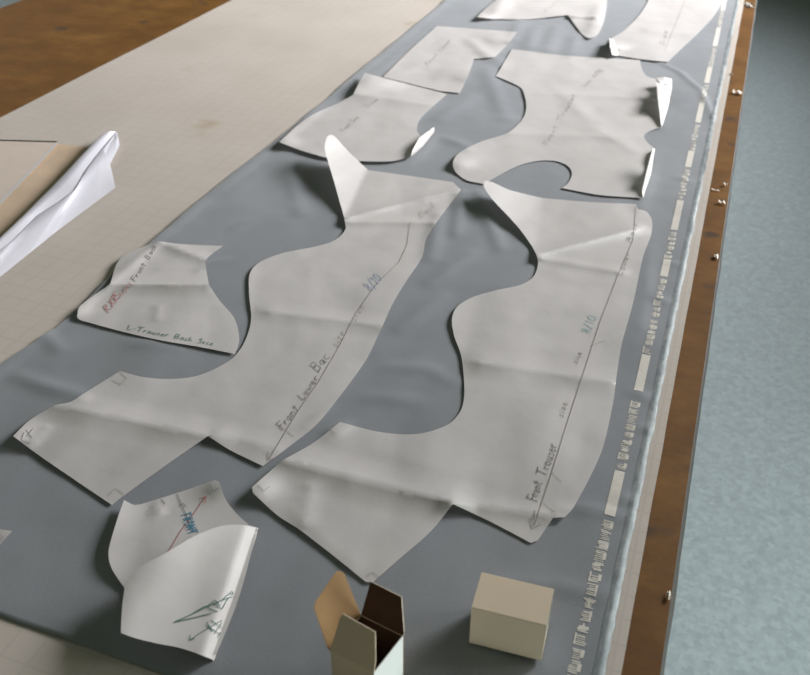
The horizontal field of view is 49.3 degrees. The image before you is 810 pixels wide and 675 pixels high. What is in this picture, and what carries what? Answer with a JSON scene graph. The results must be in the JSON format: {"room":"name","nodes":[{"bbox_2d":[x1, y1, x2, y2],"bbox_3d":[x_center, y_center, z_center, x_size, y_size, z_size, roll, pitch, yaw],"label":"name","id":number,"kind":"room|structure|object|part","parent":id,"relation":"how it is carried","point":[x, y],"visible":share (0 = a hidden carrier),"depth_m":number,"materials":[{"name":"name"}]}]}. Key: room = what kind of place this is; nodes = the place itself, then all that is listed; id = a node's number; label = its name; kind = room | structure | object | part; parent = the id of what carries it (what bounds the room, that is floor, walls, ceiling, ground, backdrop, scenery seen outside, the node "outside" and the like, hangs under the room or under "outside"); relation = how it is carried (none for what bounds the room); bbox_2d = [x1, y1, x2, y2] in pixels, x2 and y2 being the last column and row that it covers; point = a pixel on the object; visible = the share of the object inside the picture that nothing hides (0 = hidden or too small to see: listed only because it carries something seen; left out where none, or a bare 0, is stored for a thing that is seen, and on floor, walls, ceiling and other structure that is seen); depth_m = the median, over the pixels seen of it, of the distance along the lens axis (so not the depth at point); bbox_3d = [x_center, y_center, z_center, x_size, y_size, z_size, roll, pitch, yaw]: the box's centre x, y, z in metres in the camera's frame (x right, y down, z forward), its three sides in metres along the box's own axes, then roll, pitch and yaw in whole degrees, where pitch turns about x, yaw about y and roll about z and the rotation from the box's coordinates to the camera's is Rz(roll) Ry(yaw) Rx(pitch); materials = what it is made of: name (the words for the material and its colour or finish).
{"room":"tailor's workshop","nodes":[
{"label":"tailor's workshop","id":0,"kind":"room"},
{"bbox_2d":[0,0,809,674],"bbox_3d":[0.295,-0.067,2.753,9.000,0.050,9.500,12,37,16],"label":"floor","id":1,"kind":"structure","parent":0,"point":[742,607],"depth_m":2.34,"materials":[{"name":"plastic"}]},
{"bbox_2d":[0,0,756,674],"bbox_3d":[-0.250,-0.173,2.079,1.797,0.900,3.090,12,37,16],"label":"table","id":2,"kind":"object","parent":1,"relation":"on","point":[46,45],"visible":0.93,"depth_m":1.49,"materials":[{"name":"brown wood"}]},
{"bbox_2d":[0,0,743,674],"bbox_3d":[-0.030,-0.486,1.741,1.254,0.001,2.980,12,37,16],"label":"covering","id":3,"kind":"object","parent":2,"relation":"on","point":[191,105],"visible":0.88,"depth_m":1.58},
{"bbox_2d":[0,144,86,236],"bbox_3d":[-0.682,-0.170,1.288,0.291,0.003,0.619,-1,35,-1],"label":"paper sheet","id":4,"kind":"object","parent":3,"relation":"on","point":[62,157],"visible":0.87,"depth_m":1.39,"materials":[{"name":"beige paper"}]},
{"bbox_2d":[0,140,58,204],"bbox_3d":[-0.739,-0.225,1.362,0.267,0.001,0.412,2,35,3],"label":"sheet","id":5,"kind":"object","parent":4,"relation":"on","point":[18,158],"visible":1,"depth_m":1.46,"materials":[{"name":"paper"}]},
{"bbox_2d":[0,131,119,276],"bbox_3d":[-0.523,-0.179,1.290,0.101,0.020,0.616,5,36,7],"label":"paper","id":6,"kind":"object","parent":3,"relation":"on","point":[89,179],"visible":1,"depth_m":1.33,"materials":[{"name":"white paper"}]},
{"bbox_2d":[0,0,738,674],"bbox_3d":[0.227,-0.463,1.702,0.719,0.008,2.631,12,37,16],"label":"fabric","id":7,"kind":"object","parent":3,"relation":"on","point":[57,577],"visible":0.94,"depth_m":0.96,"materials":[{"name":"grey fabric"}]},
{"bbox_2d":[0,529,11,543],"bbox_3d":[-0.387,0.185,0.783,0.061,0.004,0.056,12,37,16],"label":"sewing pattern piece","id":8,"kind":"object","parent":7,"relation":"on","point":[3,533],"visible":1,"depth_m":0.79,"materials":[{"name":"paper"}]},
{"bbox_2d":[77,241,238,353],"bbox_3d":[-0.278,-0.065,1.132,0.251,0.010,0.227,12,37,16],"label":"sewing pattern piece","id":9,"kind":"object","parent":7,"relation":"on","point":[158,290],"visible":1,"depth_m":1.11,"materials":[{"name":"paper"}]},
{"bbox_2d":[109,480,257,659],"bbox_3d":[-0.196,0.188,0.759,0.128,0.028,0.194,-1,35,-1],"label":"sewing pattern piece","id":10,"kind":"object","parent":7,"relation":"on","point":[180,560],"visible":1,"depth_m":0.75,"materials":[{"name":"paper"}]},
{"bbox_2d":[14,135,460,504],"bbox_3d":[-0.142,-0.079,1.127,0.290,0.037,0.810,12,37,16],"label":"sewing pattern piece","id":11,"kind":"object","parent":7,"relation":"on","point":[318,313],"visible":1,"depth_m":1.00,"materials":[{"name":"paper"}]},
{"bbox_2d":[314,571,403,674],"bbox_3d":[-0.035,0.225,0.656,0.063,0.085,0.049,19,39,24],"label":"box","id":12,"kind":"object","parent":7,"relation":"on","point":[370,642],"visible":1,"depth_m":0.65,"materials":[{"name":"beige cardboard"}]},
{"bbox_3d":[-0.043,0.239,0.664,0.001,0.053,0.037,21,40,27],"label":"panel","id":13,"kind":"part","parent":12,"relation":"part of","materials":[{"name":"beige cardboard"}]},
{"bbox_3d":[-0.038,0.253,0.645,0.036,0.053,0.001,18,39,23],"label":"panel","id":14,"kind":"part","parent":12,"relation":"part of","materials":[{"name":"beige cardboard"}]},
{"bbox_3d":[-0.017,0.235,0.669,0.036,0.053,0.001,19,39,24],"label":"panel","id":15,"kind":"part","parent":12,"relation":"part of","materials":[{"name":"brown cardboard"}]},
{"bbox_3d":[-0.012,0.249,0.650,0.009,0.054,0.036,12,37,16],"label":"panel","id":16,"kind":"part","parent":12,"relation":"part of","materials":[{"name":"white cardboard"}]},
{"bbox_2d":[280,73,445,161],"bbox_3d":[-0.049,-0.407,1.607,0.240,0.015,0.395,12,37,16],"label":"sewing pattern piece","id":17,"kind":"object","parent":7,"relation":"on","point":[379,121],"visible":0.95,"depth_m":1.58,"materials":[{"name":"paper"}]},
{"bbox_2d":[383,26,516,92],"bbox_3d":[0.100,-0.610,1.902,0.200,0.010,0.423,12,37,16],"label":"sewing pattern piece","id":18,"kind":"object","parent":7,"relation":"on","point":[442,60],"visible":1,"depth_m":1.90,"materials":[{"name":"paper"}]},
{"bbox_2d":[252,181,651,581],"bbox_3d":[0.113,-0.013,1.049,0.300,0.023,0.796,12,37,16],"label":"sewing pattern piece","id":19,"kind":"object","parent":7,"relation":"on","point":[540,355],"visible":1,"depth_m":0.91,"materials":[{"name":"paper"}]},
{"bbox_2d":[469,572,553,660],"bbox_3d":[0.084,0.220,0.698,0.058,0.044,0.036,10,36,13],"label":"box","id":20,"kind":"object","parent":7,"relation":"on","point":[512,616],"visible":1,"depth_m":0.68,"materials":[{"name":"beige cardboard"}]},
{"bbox_2d":[477,0,606,37],"bbox_3d":[0.370,-0.855,2.249,0.324,0.010,0.545,12,37,16],"label":"sewing pattern piece","id":21,"kind":"object","parent":7,"relation":"on","point":[588,16],"visible":1,"depth_m":2.18,"materials":[{"name":"paper"}]},
{"bbox_2d":[453,49,671,197],"bbox_3d":[0.309,-0.427,1.629,0.348,0.030,0.689,9,36,13],"label":"sewing pattern piece","id":22,"kind":"object","parent":7,"relation":"on","point":[592,116],"visible":1,"depth_m":1.59,"materials":[{"name":"paper"}]},
{"bbox_2d":[609,0,722,61],"bbox_3d":[0.666,-0.813,2.178,0.198,0.024,0.839,14,37,18],"label":"sewing pattern piece","id":23,"kind":"object","parent":7,"relation":"on","point":[663,28],"visible":1,"depth_m":2.07,"materials":[{"name":"paper"}]},
{"bbox_3d":[0.593,-0.349,1.581,0.004,0.036,3.090,12,37,16],"label":"edge trim","id":24,"kind":"part","parent":2,"relation":"part of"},
{"bbox_2d":[745,2,753,6],"bbox_3d":[0.877,-0.848,2.249,0.016,0.004,0.045,2,35,2],"label":"scrap","id":25,"kind":"object","parent":2,"relation":"on","point":[747,4],"visible":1,"depth_m":2.25,"materials":[{"name":"white paper"}]}
]}

